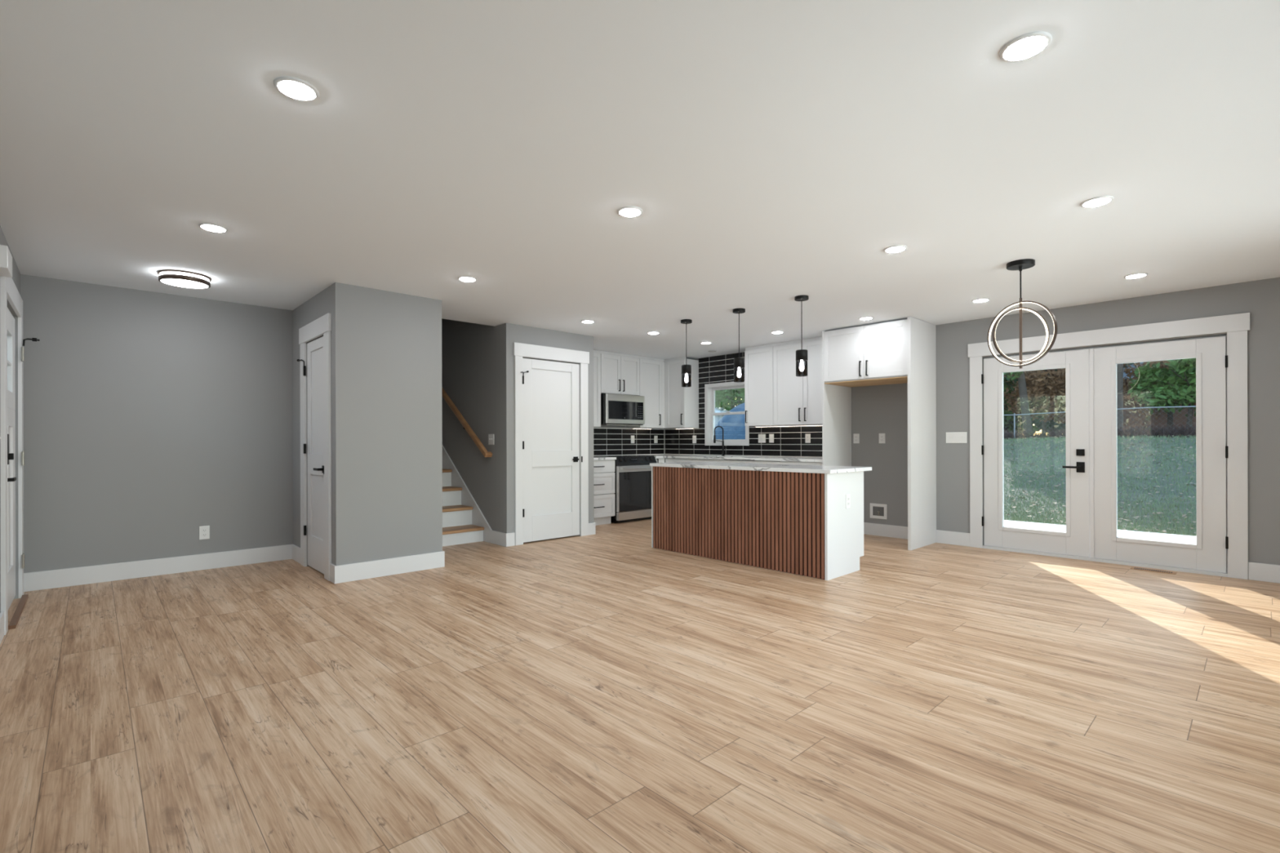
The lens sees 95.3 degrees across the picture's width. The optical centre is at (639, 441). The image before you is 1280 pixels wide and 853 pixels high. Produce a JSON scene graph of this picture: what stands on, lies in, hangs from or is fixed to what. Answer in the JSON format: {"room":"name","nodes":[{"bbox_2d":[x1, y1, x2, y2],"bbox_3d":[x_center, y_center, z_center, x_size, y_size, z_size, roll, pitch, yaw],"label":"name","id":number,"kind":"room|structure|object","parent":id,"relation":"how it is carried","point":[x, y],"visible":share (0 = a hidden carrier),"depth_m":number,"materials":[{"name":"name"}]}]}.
{"room":"empty living room","nodes":[
{"label":"empty living room","id":0,"kind":"room"},
{"bbox_2d":[0,226,20,613],"bbox_3d":[-2.249,-0.070,1.707,0.150,2.440,7.468,0,0,-43],"label":"wall","id":1,"kind":"structure","parent":0,"point":[15,272],"depth_m":4.29,"materials":[{"name":"grey paint"}]},
{"bbox_2d":[0,611,4,644],"bbox_3d":[-1.707,1.077,1.254,0.015,0.143,6.070,0,0,-43],"label":"baseboard","id":2,"kind":"structure","parent":1,"relation":"attached to","point":[2,614],"depth_m":3.40,"materials":[{"name":"white wood"}]},
{"bbox_2d":[0,244,12,277],"bbox_3d":[-3.692,-1.045,3.388,0.050,0.127,0.270,0,0,-43],"label":"door chime","id":3,"kind":"object","parent":1,"relation":"attached to","point":[6,258],"visible":1,"depth_m":3.31,"materials":[{"name":"white plastic"}]},
{"bbox_2d":[0,275,23,635],"bbox_3d":[-4.217,0.048,3.928,0.020,2.215,1.260,0,0,-43],"label":"door frame","id":4,"kind":"structure","parent":1,"relation":"attached to","point":[8,290],"depth_m":3.54,"materials":[{"name":"white wood"}]},
{"bbox_2d":[7,307,39,608],"bbox_3d":[-4.235,0.115,3.972,0.169,2.020,1.070,0,0,-43],"label":"door","id":5,"kind":"structure","parent":1,"relation":"in","point":[11,478],"depth_m":4.13,"materials":[{"name":"white wood"}]},
{"bbox_2d":[20,274,293,573],"bbox_3d":[-3.897,-0.066,5.385,2.782,2.440,0.150,0,0,-43],"label":"wall","id":6,"kind":"structure","parent":0,"point":[151,419],"depth_m":4.99,"materials":[{"name":"grey paint"}]},
{"bbox_2d":[23,544,292,591],"bbox_3d":[-4.073,1.083,5.104,1.836,0.143,0.015,0,0,-43],"label":"baseboard","id":7,"kind":"structure","parent":6,"relation":"attached to","point":[53,579],"depth_m":4.99,"materials":[{"name":"white wood"}]},
{"bbox_2d":[199,525,209,539],"bbox_3d":[-3.919,0.822,5.253,0.075,0.120,0.009,0,0,-43],"label":"wall outlet","id":8,"kind":"object","parent":6,"relation":"attached to","point":[204,531],"visible":1,"depth_m":5.25,"materials":[{"name":"white plastic"}]},
{"bbox_2d":[292,282,442,566],"bbox_3d":[-3.670,-1.346,6.663,0.896,5.000,4.467,0,0,-43],"label":"wall","id":9,"kind":"structure","parent":0,"point":[386,346],"depth_m":5.01,"materials":[{"name":"grey paint"}]},
{"bbox_2d":[296,336,324,573],"bbox_3d":[-2.916,0.119,5.201,0.090,2.038,0.809,0,0,-43],"label":"door","id":10,"kind":"structure","parent":9,"relation":"in","point":[315,404],"depth_m":5.20,"materials":[{"name":"white wood"}]},
{"bbox_2d":[298,312,331,581],"bbox_3d":[-2.865,0.049,5.136,0.026,2.205,0.924,0,0,-43],"label":"door frame","id":11,"kind":"structure","parent":9,"relation":"attached to","point":[322,326],"depth_m":4.90,"materials":[{"name":"white wood"}]},
{"bbox_2d":[291,544,444,583],"bbox_3d":[-2.598,1.080,5.529,0.926,0.143,1.385,0,0,-43],"label":"baseboard","id":12,"kind":"structure","parent":9,"relation":"attached to","point":[395,566],"depth_m":5.00,"materials":[{"name":"white wood"}]},
{"bbox_2d":[441,318,502,532],"bbox_3d":[-3.235,-1.397,7.555,1.160,5.100,3.962,0,0,-43],"label":"wall","id":13,"kind":"structure","parent":0,"point":[472,376],"depth_m":6.87,"materials":[{"name":"grey paint"}]},
{"bbox_2d":[441,386,492,457],"bbox_3d":[-2.748,-0.891,7.673,0.091,2.147,3.078,0,0,-43],"label":"handrail","id":14,"kind":"object","parent":13,"relation":"attached to","point":[486,454],"visible":0.51,"depth_m":6.88,"materials":[{"name":"brown wood"}]},
{"bbox_2d":[442,444,506,546],"bbox_3d":[-2.699,-0.166,7.679,0.015,2.634,3.614,0,0,-43],"label":"trim","id":15,"kind":"structure","parent":13,"relation":"attached to","point":[478,519],"depth_m":6.91,"materials":[{"name":"white wood"}]},
{"bbox_2d":[488,434,493,444],"bbox_3d":[-1.686,-0.021,6.600,0.016,0.120,0.121,0,0,-43],"label":"light switch","id":16,"kind":"object","parent":13,"relation":"attached to","point":[491,437],"visible":1,"depth_m":6.60,"materials":[{"name":"white plastic"}]},
{"bbox_2d":[501,323,594,536],"bbox_3d":[-1.400,-0.072,7.193,1.214,2.440,1.128,0,0,-43],"label":"wall","id":17,"kind":"structure","parent":0,"point":[510,333],"depth_m":6.45,"materials":[{"name":"grey paint"}]},
{"bbox_2d":[505,522,595,546],"bbox_3d":[-1.164,1.076,6.946,1.244,0.143,0.478,0,0,-43],"label":"baseboard","id":18,"kind":"structure","parent":17,"relation":"attached to","point":[509,537],"depth_m":6.41,"materials":[{"name":"white wood"}]},
{"bbox_2d":[513,342,589,545],"bbox_3d":[-1.004,0.029,6.773,1.044,2.236,0.026,0,0,-43],"label":"door frame","id":19,"kind":"structure","parent":17,"relation":"attached to","point":[520,349],"depth_m":6.68,"materials":[{"name":"white wood"}]},
{"bbox_2d":[520,358,582,542],"bbox_3d":[-1.021,0.100,6.766,0.868,2.062,0.090,0,0,-43],"label":"door","id":20,"kind":"structure","parent":17,"relation":"in","point":[551,389],"depth_m":6.78,"materials":[{"name":"white wood"}]},
{"bbox_2d":[593,425,641,455],"bbox_3d":[-0.874,-0.073,8.564,3.658,2.440,0.150,0,0,-43],"label":"wall","id":21,"kind":"structure","parent":0,"point":[602,426],"depth_m":8.87,"materials":[{"name":"grey paint"}]},
{"bbox_2d":[593,352,600,426],"bbox_3d":[-0.938,-0.732,8.152,0.769,1.053,0.364,0,0,-43],"label":"upper cabinet","id":22,"kind":"object","parent":21,"relation":"attached to","point":[597,356],"visible":0.2,"depth_m":8.27,"materials":[{"name":"white paint"}]},
{"bbox_2d":[600,353,639,395],"bbox_3d":[-0.380,-0.976,8.677,0.758,0.567,0.364,0,0,-43],"label":"upper cabinet","id":23,"kind":"object","parent":21,"relation":"attached to","point":[620,375],"visible":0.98,"depth_m":8.56,"materials":[{"name":"white paint"}]},
{"bbox_2d":[600,393,644,426],"bbox_3d":[-0.342,-0.457,8.668,0.760,0.445,0.404,0,0,-43],"label":"microwave","id":24,"kind":"object","parent":23,"relation":"attached to","point":[616,410],"visible":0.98,"depth_m":8.48,"materials":[{"name":"silver metal"}]},
{"bbox_2d":[593,427,664,455],"bbox_3d":[-0.467,0.007,8.836,2.391,0.424,0.010,0,0,-43],"label":"tile backsplash","id":25,"kind":"structure","parent":21,"relation":"attached to","point":[606,441],"depth_m":9.08,"materials":[{"name":"black tile"}]},
{"bbox_2d":[625,358,664,428],"bbox_3d":[0.098,-0.735,9.126,0.548,1.053,0.364,0,0,-43],"label":"upper cabinet","id":26,"kind":"object","parent":21,"relation":"attached to","point":[651,371],"visible":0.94,"depth_m":9.03,"materials":[{"name":"white paint"}]},
{"bbox_2d":[593,350,685,361],"bbox_3d":[-0.217,-1.277,8.359,2.106,0.033,0.462,0,0,-43],"label":"trim","id":27,"kind":"structure","parent":26,"relation":"attached to","point":[594,351],"depth_m":8.82,"materials":[{"name":"white paint"}]},
{"bbox_2d":[0,0,1279,359],"bbox_3d":[0.378,-1.447,4.348,7.600,0.300,8.015,0,0,-43],"label":"ceiling","id":28,"kind":"structure","parent":0,"point":[771,153],"depth_m":2.60,"materials":[{"name":"white paint"}]},
{"bbox_2d":[157,269,211,288],"bbox_3d":[-3.533,-1.252,4.532,0.330,0.068,0.330,0,0,-43],"label":"flush ceiling light","id":29,"kind":"object","parent":28,"relation":"attached to","point":[179,278],"visible":1,"depth_m":4.45,"materials":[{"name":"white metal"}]},
{"bbox_2d":[159,271,209,281],"bbox_3d":[-3.533,-1.264,4.532,0.310,0.022,0.310,0,0,-43],"label":"diffuser","id":30,"kind":"object","parent":29,"relation":"attached to","point":[187,275],"depth_m":4.42,"materials":[{"name":"white plastic"}]},
{"bbox_2d":[160,279,208,288],"bbox_3d":[-3.533,-1.222,4.532,0.300,0.008,0.300,0,0,-43],"label":"diffuser","id":31,"kind":"object","parent":29,"relation":"attached to","point":[184,283],"depth_m":4.51,"materials":[{"name":"white plastic"}]},
{"bbox_2d":[198,222,227,232],"bbox_3d":[-2.567,-1.282,3.513,0.144,0.015,0.144,0,0,-43],"label":"recessed light","id":32,"kind":"object","parent":28,"relation":"in","point":[207,226],"visible":1,"depth_m":3.49,"materials":[{"name":"white plastic"}]},
{"bbox_2d":[273,75,319,101],"bbox_3d":[-1.257,-1.285,2.138,0.144,0.015,0.144,0,0,-43],"label":"recessed light","id":33,"kind":"object","parent":28,"relation":"in","point":[295,88],"visible":1,"depth_m":2.12,"materials":[{"name":"white plastic"}]},
{"bbox_2d":[457,275,476,281],"bbox_3d":[-1.370,-1.285,4.632,0.144,0.015,0.144,0,0,-43],"label":"recessed light","id":34,"kind":"object","parent":28,"relation":"in","point":[465,278],"visible":1,"depth_m":4.60,"materials":[{"name":"white plastic"}]},
{"bbox_2d":[581,320,594,323],"bbox_3d":[-0.561,-1.287,6.287,0.144,0.015,0.144,0,0,-43],"label":"recessed light","id":35,"kind":"object","parent":28,"relation":"in","point":[582,321],"visible":1,"depth_m":6.26,"materials":[{"name":"white plastic"}]},
{"bbox_2d":[617,205,642,217],"bbox_3d":[-0.056,-1.288,3.286,0.144,0.015,0.144,0,0,-43],"label":"recessed light","id":36,"kind":"object","parent":28,"relation":"in","point":[629,211],"visible":1,"depth_m":3.26,"materials":[{"name":"white plastic"}]},
{"bbox_2d":[680,319,692,386],"bbox_3d":[0.497,-0.941,6.252,0.122,0.712,0.122,0,0,-43],"label":"pendant light","id":37,"kind":"object","parent":28,"relation":"hanging from","point":[686,369],"visible":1,"depth_m":6.22,"materials":[{"name":"black metal"}]},
{"bbox_2d":[733,307,745,382],"bbox_3d":[0.976,-0.942,5.748,0.122,0.712,0.122,0,0,-43],"label":"pendant light","id":38,"kind":"object","parent":28,"relation":"hanging from","point":[739,362],"visible":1,"depth_m":5.72,"materials":[{"name":"black metal"}]},
{"bbox_2d":[794,294,808,376],"bbox_3d":[1.453,-0.944,5.245,0.122,0.712,0.122,0,0,-43],"label":"pendant light","id":39,"kind":"object","parent":28,"relation":"hanging from","point":[802,355],"visible":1,"depth_m":5.21,"materials":[{"name":"black metal"}]},
{"bbox_2d":[858,316,873,319],"bbox_3d":[2.382,-1.294,6.154,0.144,0.015,0.144,0,0,-43],"label":"recessed light","id":40,"kind":"object","parent":28,"relation":"in","point":[861,317],"visible":1,"depth_m":6.13,"materials":[{"name":"white plastic"}]},
{"bbox_2d":[884,244,906,253],"bbox_3d":[1.722,-1.293,3.936,0.144,0.015,0.144,0,0,-43],"label":"recessed light","id":41,"kind":"object","parent":28,"relation":"in","point":[896,248],"visible":1,"depth_m":3.91,"materials":[{"name":"white plastic"}]},
{"bbox_2d":[971,297,989,302],"bbox_3d":[3.139,-1.296,5.379,0.144,0.015,0.144,0,0,-43],"label":"recessed light","id":42,"kind":"object","parent":28,"relation":"in","point":[980,300],"visible":1,"depth_m":5.35,"materials":[{"name":"white plastic"}]},
{"bbox_2d":[987,258,1057,368],"bbox_3d":[2.774,-0.917,4.253,0.430,0.772,0.236,0,0,34],"label":"ring chandelier","id":43,"kind":"object","parent":28,"relation":"hanging from","point":[1024,264],"visible":1,"depth_m":4.24,"materials":[{"name":"black metal"}]},
{"bbox_2d":[999,31,1051,62],"bbox_3d":[1.266,-1.292,1.920,0.144,0.015,0.144,0,0,-43],"label":"recessed light","id":44,"kind":"object","parent":28,"relation":"in","point":[1028,45],"visible":1,"depth_m":1.90,"materials":[{"name":"white plastic"}]},
{"bbox_2d":[1080,195,1113,207],"bbox_3d":[2.476,-1.295,3.165,0.144,0.015,0.144,0,0,-43],"label":"recessed light","id":45,"kind":"object","parent":28,"relation":"in","point":[1101,200],"visible":1,"depth_m":3.14,"materials":[{"name":"white plastic"}]},
{"bbox_2d":[1124,272,1147,278],"bbox_3d":[3.898,-1.298,4.588,0.144,0.015,0.144,0,0,-43],"label":"recessed light","id":46,"kind":"object","parent":28,"relation":"in","point":[1138,274],"visible":1,"depth_m":4.56,"materials":[{"name":"white plastic"}]},
{"bbox_2d":[0,519,1279,852],"bbox_3d":[0.385,1.203,4.348,7.600,0.120,8.015,0,0,-43],"label":"floor","id":47,"kind":"structure","parent":0,"point":[608,691],"depth_m":2.51,"materials":[{"name":"wood"}]},
{"bbox_2d":[8,594,28,629],"bbox_3d":[-4.203,1.144,3.952,0.030,0.022,1.000,0,0,-43],"label":"threshold","id":48,"kind":"object","parent":47,"relation":"on","point":[15,617],"visible":1,"depth_m":3.87,"materials":[{"name":"brown wood"}]},
{"bbox_2d":[442,468,484,546],"bbox_3d":[-2.986,0.224,7.284,0.944,1.857,2.507,0,0,-43],"label":"staircase","id":49,"kind":"structure","parent":47,"relation":"on","point":[458,528],"depth_m":6.76,"materials":[{"name":"white wood"}]},
{"bbox_2d":[593,459,615,525],"bbox_3d":[-0.830,0.700,8.051,0.784,0.893,0.654,0,0,-43],"label":"base cabinet","id":50,"kind":"object","parent":47,"relation":"on","point":[604,496],"visible":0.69,"depth_m":7.98,"materials":[{"name":"white paint"}]},
{"bbox_2d":[593,456,616,460],"bbox_3d":[-0.834,0.237,8.055,0.784,0.032,0.645,0,0,-43],"label":"countertop","id":51,"kind":"structure","parent":50,"relation":"on","point":[595,458],"depth_m":7.96,"materials":[{"name":"white stone"}]},
{"bbox_2d":[593,454,645,457],"bbox_3d":[-0.278,0.222,8.600,0.766,0.017,0.588,0,0,-43],"label":"countertop","id":52,"kind":"structure","parent":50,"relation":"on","point":[626,455],"depth_m":8.51,"materials":[{"name":"white stone"}]},
{"bbox_2d":[593,454,657,523],"bbox_3d":[-0.228,0.679,8.548,0.766,0.932,0.731,0,0,-43],"label":"range","id":53,"kind":"object","parent":47,"relation":"on","point":[633,473],"visible":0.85,"depth_m":8.26,"materials":[{"name":"silver metal"}]},
{"bbox_2d":[654,457,691,462],"bbox_3d":[0.324,0.697,9.135,0.833,0.893,0.654,0,0,-43],"label":"base cabinet","id":54,"kind":"object","parent":47,"relation":"on","point":[658,460],"visible":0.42,"depth_m":8.75,"materials":[{"name":"white paint"}]},
{"bbox_2d":[641,454,822,462],"bbox_3d":[1.208,0.232,8.191,0.835,0.032,3.243,0,0,-43],"label":"countertop","id":55,"kind":"structure","parent":54,"relation":"on","point":[677,456],"depth_m":7.79,"materials":[{"name":"white stone"}]},
{"bbox_2d":[713,426,725,456],"bbox_3d":[1.182,-0.008,8.642,0.186,0.448,0.063,0,0,10],"label":"faucet","id":56,"kind":"object","parent":55,"relation":"on","point":[714,436],"visible":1,"depth_m":8.63,"materials":[{"name":"black metal"}]},
{"bbox_2d":[665,458,691,462],"bbox_3d":[0.772,0.700,8.788,0.654,0.884,0.512,0,0,-43],"label":"base cabinet","id":57,"kind":"object","parent":47,"relation":"on","point":[667,460],"visible":0.02,"depth_m":8.60,"materials":[{"name":"white paint"}]},
{"bbox_2d":[691,459,740,462],"bbox_3d":[1.247,0.699,8.283,0.654,0.884,0.867,0,0,-43],"label":"base cabinet","id":58,"kind":"object","parent":47,"relation":"on","point":[692,460],"visible":0.02,"depth_m":8.07,"materials":[{"name":"white paint"}]},
{"bbox_2d":[651,466,863,580],"bbox_3d":[1.073,0.704,5.755,0.674,0.876,2.058,0,0,-43],"label":"kitchen island","id":59,"kind":"object","parent":47,"relation":"on","point":[797,523],"visible":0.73,"depth_m":5.22,"materials":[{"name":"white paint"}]},
{"bbox_2d":[649,461,871,473],"bbox_3d":[1.095,0.249,5.764,0.742,0.032,2.107,0,0,-43],"label":"island countertop","id":60,"kind":"structure","parent":59,"relation":"on","point":[716,465],"depth_m":5.40,"materials":[{"name":"white stone"}]},
{"bbox_2d":[845,493,850,508],"bbox_3d":[1.786,0.515,5.006,0.075,0.120,0.009,0,0,-43],"label":"wall outlet","id":61,"kind":"object","parent":59,"relation":"attached to","point":[847,496],"visible":1,"depth_m":5.00,"materials":[{"name":"white plastic"}]},
{"bbox_2d":[740,460,779,464],"bbox_3d":[1.753,0.698,7.743,0.654,0.884,0.607,0,0,-43],"label":"base cabinet","id":62,"kind":"object","parent":47,"relation":"on","point":[741,461],"visible":0.02,"depth_m":7.53,"materials":[{"name":"white paint"}]},
{"bbox_2d":[779,461,822,465],"bbox_3d":[2.174,0.692,7.296,0.654,0.893,0.615,0,0,-43],"label":"base cabinet","id":63,"kind":"object","parent":47,"relation":"on","point":[780,462],"visible":0.02,"depth_m":7.10,"materials":[{"name":"white paint"}]},
{"bbox_2d":[822,316,936,550],"bbox_3d":[2.716,-0.081,6.680,0.704,2.437,1.022,0,0,-43],"label":"surround","id":64,"kind":"object","parent":47,"relation":"on","point":[903,351],"visible":0.99,"depth_m":6.41,"materials":[{"name":"white paint"}]},
{"bbox_2d":[982,545,1227,577],"bbox_3d":[4.334,1.120,5.595,0.195,0.026,1.835,0,0,-43],"label":"threshold","id":65,"kind":"object","parent":47,"relation":"on","point":[1065,556],"visible":0.5,"depth_m":5.41,"materials":[{"name":"white wood"}]},
{"bbox_2d":[1129,567,1177,574],"bbox_3d":[4.485,1.130,5.102,0.090,0.005,0.300,0,0,-43],"label":"floor vent","id":66,"kind":"object","parent":47,"relation":"in","point":[1133,568],"visible":1,"depth_m":5.08,"materials":[{"name":"brown wood"}]},
{"bbox_2d":[691,277,1279,564],"bbox_3d":[3.148,-0.084,6.843,0.150,2.440,7.865,0,0,-43],"label":"wall","id":67,"kind":"structure","parent":0,"point":[876,410],"depth_m":5.90,"materials":[{"name":"grey paint"}]},
{"bbox_2d":[662,358,698,428],"bbox_3d":[0.526,-0.736,9.258,0.364,1.053,0.757,0,0,-43],"label":"upper cabinet","id":68,"kind":"object","parent":67,"relation":"attached to","point":[681,403],"visible":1,"depth_m":9.03,"materials":[{"name":"white paint"}]},
{"bbox_2d":[704,381,749,445],"bbox_3d":[1.341,-0.408,8.746,0.178,0.942,0.823,0,0,-43],"label":"window","id":69,"kind":"structure","parent":67,"relation":"in","point":[709,388],"depth_m":8.94,"materials":[{"name":"white plastic"}]},
{"bbox_2d":[664,351,822,457],"bbox_3d":[1.508,-0.543,8.472,0.010,1.514,3.235,0,0,-43],"label":"tile backsplash","id":70,"kind":"structure","parent":67,"relation":"attached to","point":[788,441],"depth_m":8.64,"materials":[{"name":"black tile"}]},
{"bbox_2d":[758,434,765,442],"bbox_3d":[1.720,-0.040,8.234,0.009,0.120,0.121,0,0,-43],"label":"light switch","id":71,"kind":"object","parent":70,"relation":"attached to","point":[762,437],"visible":1,"depth_m":8.23,"materials":[{"name":"white plastic"}]},
{"bbox_2d":[768,434,773,442],"bbox_3d":[1.829,-0.041,8.118,0.009,0.120,0.075,0,0,-43],"label":"light switch","id":72,"kind":"object","parent":70,"relation":"attached to","point":[771,436],"visible":1,"depth_m":8.11,"materials":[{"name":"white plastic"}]},
{"bbox_2d":[804,433,810,443],"bbox_3d":[2.215,-0.040,7.706,0.009,0.120,0.075,0,0,-43],"label":"wall outlet","id":73,"kind":"object","parent":70,"relation":"attached to","point":[807,436],"visible":1,"depth_m":7.70,"materials":[{"name":"white plastic"}]},
{"bbox_2d":[744,346,779,426],"bbox_3d":[1.711,-0.739,7.997,0.364,1.053,0.462,0,0,-43],"label":"upper cabinet","id":74,"kind":"object","parent":67,"relation":"attached to","point":[758,362],"visible":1,"depth_m":7.90,"materials":[{"name":"white paint"}]},
{"bbox_2d":[773,338,822,425],"bbox_3d":[2.179,-0.740,7.498,0.364,1.053,0.900,0,0,-43],"label":"upper cabinet","id":75,"kind":"object","parent":67,"relation":"attached to","point":[797,400],"visible":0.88,"depth_m":7.48,"materials":[{"name":"white paint"}]},
{"bbox_2d":[745,336,822,350],"bbox_3d":[1.929,-1.282,7.583,0.020,0.033,1.365,0,0,-43],"label":"trim","id":76,"kind":"structure","parent":75,"relation":"attached to","point":[820,337],"depth_m":7.62,"materials":[{"name":"white paint"}]},
{"bbox_2d":[755,424,822,426],"bbox_3d":[2.058,-0.206,7.737,0.025,0.012,1.260,0,0,-43],"label":"light","id":77,"kind":"object","parent":75,"relation":"attached to","point":[813,424],"visible":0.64,"depth_m":7.79,"materials":[{"name":"white plastic"}]},
{"bbox_2d":[853,433,859,443],"bbox_3d":[2.679,-0.035,7.227,0.009,0.120,0.075,0,0,-43],"label":"wall outlet","id":78,"kind":"object","parent":67,"relation":"attached to","point":[855,436],"visible":1,"depth_m":7.22,"materials":[{"name":"white plastic"}]},
{"bbox_2d":[870,502,887,519],"bbox_3d":[2.867,0.842,7.024,0.020,0.180,0.207,0,0,-43],"label":"outlet box","id":79,"kind":"object","parent":67,"relation":"attached to","point":[879,511],"visible":1,"depth_m":7.02,"materials":[{"name":"white plastic"}]},
{"bbox_2d":[879,433,884,443],"bbox_3d":[2.899,-0.035,6.993,0.009,0.120,0.075,0,0,-43],"label":"wall outlet","id":80,"kind":"object","parent":67,"relation":"attached to","point":[882,436],"visible":1,"depth_m":6.99,"materials":[{"name":"white plastic"}]},
{"bbox_2d":[863,522,907,539],"bbox_3d":[2.964,1.065,6.922,0.015,0.143,0.961,0,0,-43],"label":"baseboard","id":81,"kind":"structure","parent":67,"relation":"attached to","point":[873,529],"depth_m":6.95,"materials":[{"name":"white wood"}]},
{"bbox_2d":[946,431,967,443],"bbox_3d":[3.466,-0.042,6.384,0.016,0.117,0.207,0,0,-43],"label":"light switch","id":82,"kind":"object","parent":67,"relation":"attached to","point":[951,437],"visible":1,"depth_m":6.38,"materials":[{"name":"white plastic"}]},
{"bbox_2d":[981,349,1089,557],"bbox_3d":[3.958,0.113,5.879,0.108,1.982,0.915,0,0,-43],"label":"door","id":83,"kind":"structure","parent":67,"relation":"in","point":[1075,541],"depth_m":5.76,"materials":[{"name":"white wood"}]},
{"bbox_2d":[936,529,1279,583],"bbox_3d":[4.501,1.061,5.286,0.015,0.143,3.447,0,0,-43],"label":"baseboard","id":84,"kind":"structure","parent":67,"relation":"attached to","point":[1256,571],"depth_m":4.76,"materials":[{"name":"white wood"}]},
{"bbox_2d":[968,312,1249,579],"bbox_3d":[4.317,0.042,5.581,0.176,2.182,2.101,0,0,-43],"label":"door frame","id":85,"kind":"structure","parent":67,"relation":"attached to","point":[1237,326],"depth_m":4.96,"materials":[{"name":"white wood"}]},
{"bbox_2d":[1089,336,1228,573],"bbox_3d":[4.599,0.111,5.214,0.085,1.982,0.925,0,0,-43],"label":"door","id":86,"kind":"structure","parent":67,"relation":"in","point":[1209,553],"depth_m":5.14,"materials":[{"name":"white wood"}]},
{"label":"outside","id":87,"kind":"structure","parent":0,"visible":0},
{"bbox_2d":[1004,435,1196,536],"bbox_3d":[35.817,0.516,47.360,102.940,1.350,140.000,0,0,-43],"label":"ground","id":88,"kind":"structure","parent":87,"point":[1175,489],"depth_m":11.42,"materials":[{"name":"plant"}]},
{"bbox_2d":[715,407,730,425],"bbox_3d":[2.359,-0.249,20.566,1.900,1.950,2.350,0,0,-43],"label":"garden shed","id":89,"kind":"object","parent":88,"relation":"on","point":[717,418],"visible":0.03,"depth_m":19.60,"materials":[{"name":"white"}]},
{"bbox_2d":[715,387,744,410],"bbox_3d":[3.525,-1.811,20.807,2.812,4.403,2.707,0,0,-43],"label":"shrub","id":90,"kind":"object","parent":88,"relation":"on","point":[740,392],"visible":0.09,"depth_m":20.24,"materials":[{"name":"green plant"}]},
{"bbox_2d":[715,402,745,439],"bbox_3d":[3.346,-0.123,17.617,2.600,2.246,3.100,0,0,-43],"label":"tarp","id":91,"kind":"object","parent":88,"relation":"on","point":[733,426],"visible":0.2,"depth_m":17.12,"materials":[{"name":"blue plastic"}]},
{"bbox_2d":[1003,372,1017,397],"bbox_3d":[12.051,-4.334,20.071,4.003,8.707,4.059,0,0,-23],"label":"tree","id":92,"kind":"object","parent":88,"relation":"on","point":[1006,378],"visible":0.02,"depth_m":19.29,"materials":[{"name":"green plant"}]},
{"bbox_2d":[1003,371,1033,435],"bbox_3d":[11.370,-4.127,18.292,2.685,8.435,2.581,0,0,-43],"label":"tree","id":93,"kind":"object","parent":88,"relation":"on","point":[1024,406],"visible":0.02,"depth_m":18.05,"materials":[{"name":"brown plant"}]},
{"bbox_2d":[1003,369,1045,435],"bbox_3d":[15.073,-3.367,24.091,5.298,7.180,5.091,0,0,-43],"label":"tree","id":94,"kind":"object","parent":88,"relation":"on","point":[1011,422],"visible":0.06,"depth_m":22.91,"materials":[{"name":"green plant"}]},
{"bbox_2d":[1003,368,1066,434],"bbox_3d":[14.000,-1.940,20.080,2.968,4.006,3.148,0,0,40],"label":"shrub","id":95,"kind":"object","parent":88,"relation":"on","point":[1039,384],"visible":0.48,"depth_m":19.54,"materials":[{"name":"green plant"}]},
{"bbox_2d":[1031,361,1147,434],"bbox_3d":[17.233,-3.670,22.443,5.371,7.682,5.443,0,0,13],"label":"tree","id":96,"kind":"object","parent":88,"relation":"on","point":[1048,424],"visible":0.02,"depth_m":22.66,"materials":[{"name":"green plant"}]},
{"bbox_2d":[1003,422,1195,439],"bbox_3d":[12.458,-0.231,16.512,2.738,0.534,9.369,0,0,-43],"label":"dry brush","id":97,"kind":"object","parent":88,"relation":"on","point":[1174,430],"visible":0.16,"depth_m":15.29,"materials":[{"name":"brown plant"}]},
{"bbox_2d":[1003,405,1195,438],"bbox_3d":[12.169,-0.440,16.110,0.040,0.974,16.303,0,0,-43],"label":"fence","id":98,"kind":"object","parent":88,"relation":"on","point":[1193,406],"visible":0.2,"depth_m":15.46,"materials":[{"name":"silver metal"}]},
{"bbox_2d":[1004,434,1196,533],"bbox_3d":[9.699,0.533,14.339,13.163,1.406,8.058,0,0,-43],"label":"fallen leaves","id":99,"kind":"object","parent":88,"relation":"on","point":[1183,516],"visible":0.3,"depth_m":10.99,"materials":[{"name":"brown plant"}]},
{"bbox_2d":[1116,363,1123,431],"bbox_3d":[13.572,-4.690,16.319,2.668,9.566,2.844,0,0,10],"label":"tree","id":100,"kind":"object","parent":88,"relation":"on","point":[1119,366],"visible":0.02,"depth_m":16.30,"materials":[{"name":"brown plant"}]},
{"bbox_2d":[1123,361,1195,431],"bbox_3d":[23.115,-2.216,19.934,8.200,4.600,10.400,0,0,-43],"label":"house","id":101,"kind":"structure","parent":88,"relation":"on","point":[1126,415],"depth_m":20.45,"materials":[{"name":"brick"}]},
{"bbox_2d":[1123,360,1195,428],"bbox_3d":[16.486,-2.167,18.029,2.826,4.330,2.987,0,0,16],"label":"shrub","id":102,"kind":"object","parent":88,"relation":"on","point":[1131,403],"visible":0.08,"depth_m":18.58,"materials":[{"name":"green plant"}]},
{"bbox_2d":[1127,358,1195,430],"bbox_3d":[15.604,-1.515,16.493,2.548,3.217,2.894,0,0,-43],"label":"tree","id":103,"kind":"object","parent":88,"relation":"on","point":[1174,388],"visible":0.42,"depth_m":16.55,"materials":[{"name":"green plant"}]},
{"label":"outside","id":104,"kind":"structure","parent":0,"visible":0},
{"bbox_2d":[1004,520,1196,544],"bbox_3d":[6.148,1.313,6.046,3.065,0.230,8.400,0,0,-43],"label":"patio","id":105,"kind":"structure","parent":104,"point":[1055,527],"depth_m":7.59,"materials":[{"name":"concrete"}]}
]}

